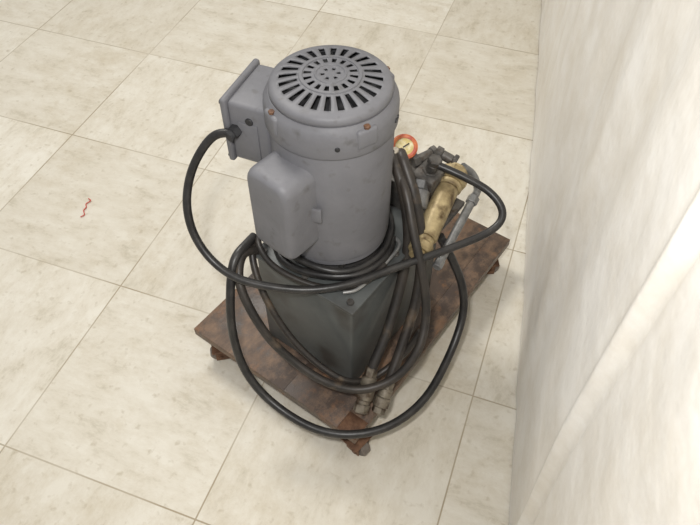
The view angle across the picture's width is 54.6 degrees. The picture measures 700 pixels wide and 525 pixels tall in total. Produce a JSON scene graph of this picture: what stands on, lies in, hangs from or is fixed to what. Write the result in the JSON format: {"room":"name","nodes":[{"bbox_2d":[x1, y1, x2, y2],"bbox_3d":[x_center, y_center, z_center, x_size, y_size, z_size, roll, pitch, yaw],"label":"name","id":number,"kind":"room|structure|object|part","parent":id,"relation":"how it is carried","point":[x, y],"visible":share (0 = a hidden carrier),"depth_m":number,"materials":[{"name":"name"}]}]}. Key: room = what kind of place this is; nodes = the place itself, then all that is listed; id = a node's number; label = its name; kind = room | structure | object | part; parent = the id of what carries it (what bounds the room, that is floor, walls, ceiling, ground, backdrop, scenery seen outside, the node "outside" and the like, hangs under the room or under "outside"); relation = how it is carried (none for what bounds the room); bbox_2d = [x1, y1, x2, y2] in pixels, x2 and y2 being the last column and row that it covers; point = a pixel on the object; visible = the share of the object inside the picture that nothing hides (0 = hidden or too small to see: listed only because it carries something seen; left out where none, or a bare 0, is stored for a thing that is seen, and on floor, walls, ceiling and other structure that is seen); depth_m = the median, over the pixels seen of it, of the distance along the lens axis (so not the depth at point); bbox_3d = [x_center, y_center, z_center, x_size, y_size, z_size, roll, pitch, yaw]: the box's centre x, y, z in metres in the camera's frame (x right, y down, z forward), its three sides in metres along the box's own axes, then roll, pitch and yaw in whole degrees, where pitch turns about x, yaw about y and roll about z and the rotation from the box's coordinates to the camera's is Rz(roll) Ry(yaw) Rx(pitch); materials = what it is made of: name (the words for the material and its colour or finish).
{"room":"plant room","nodes":[
{"label":"plant room","id":0,"kind":"room"},
{"bbox_2d":[0,0,541,524],"bbox_3d":[1.184,-0.306,2.017,9.000,0.001,9.000,16,53,12],"label":"floor","id":1,"kind":"structure","parent":0,"point":[114,410],"depth_m":1.75,"materials":[{"name":"beige tile"}]},
{"bbox_2d":[194,213,509,455],"bbox_3d":[0.030,0.083,1.630,0.463,0.108,0.664,30,57,22],"label":"dolly","id":2,"kind":"object","parent":1,"relation":"on","point":[334,408],"visible":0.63,"depth_m":1.50,"materials":[{"name":"wood"}]},
{"bbox_2d":[182,45,506,438],"bbox_3d":[0.019,-0.060,1.260,0.461,0.654,0.559,33,58,24],"label":"hydraulic pump","id":3,"kind":"object","parent":2,"relation":"on","point":[349,218],"visible":1,"depth_m":1.21,"materials":[{"name":"paint"}]},
{"bbox_3d":[-0.165,-0.200,1.114,0.036,0.070,0.003,18,53,14],"label":"box plate","id":4,"kind":"part","parent":3,"relation":"part of","materials":[{"name":"grey paint"}]},
{"bbox_3d":[0.003,-0.060,1.324,0.239,0.008,0.319,30,57,22],"label":"tank lid","id":5,"kind":"part","parent":3,"relation":"part of","materials":[{"name":"paint"}]},
{"bbox_3d":[0.006,-0.112,1.180,0.584,0.258,0.195,-11,52,-9],"label":"power cord","id":6,"kind":"part","parent":3,"relation":"part of","materials":[{"name":"black rubber"}]},
{"bbox_3d":[0.003,0.029,1.432,0.227,0.274,0.307,30,57,22],"label":"reservoir tank","id":7,"kind":"part","parent":3,"relation":"part of","materials":[{"name":"metal"}]},
{"bbox_2d":[408,162,467,257],"bbox_3d":[0.169,-0.101,1.303,0.062,0.088,0.221,19,53,15],"label":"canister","id":8,"kind":"object","parent":3,"relation":"on","point":[438,204],"depth_m":1.29,"materials":[{"name":"gold metal"}]},
{"bbox_3d":[0.755,-1.385,1.284,1.202,2.500,5.298,0,51,0],"label":"wall","id":9,"kind":"structure","parent":0,"visible":0},
{"bbox_2d":[509,0,699,524],"bbox_3d":[0.639,-1.383,1.407,0.055,2.300,4.900,9,51,8],"label":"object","id":10,"kind":"structure","parent":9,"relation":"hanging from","point":[607,428],"depth_m":0.82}
]}

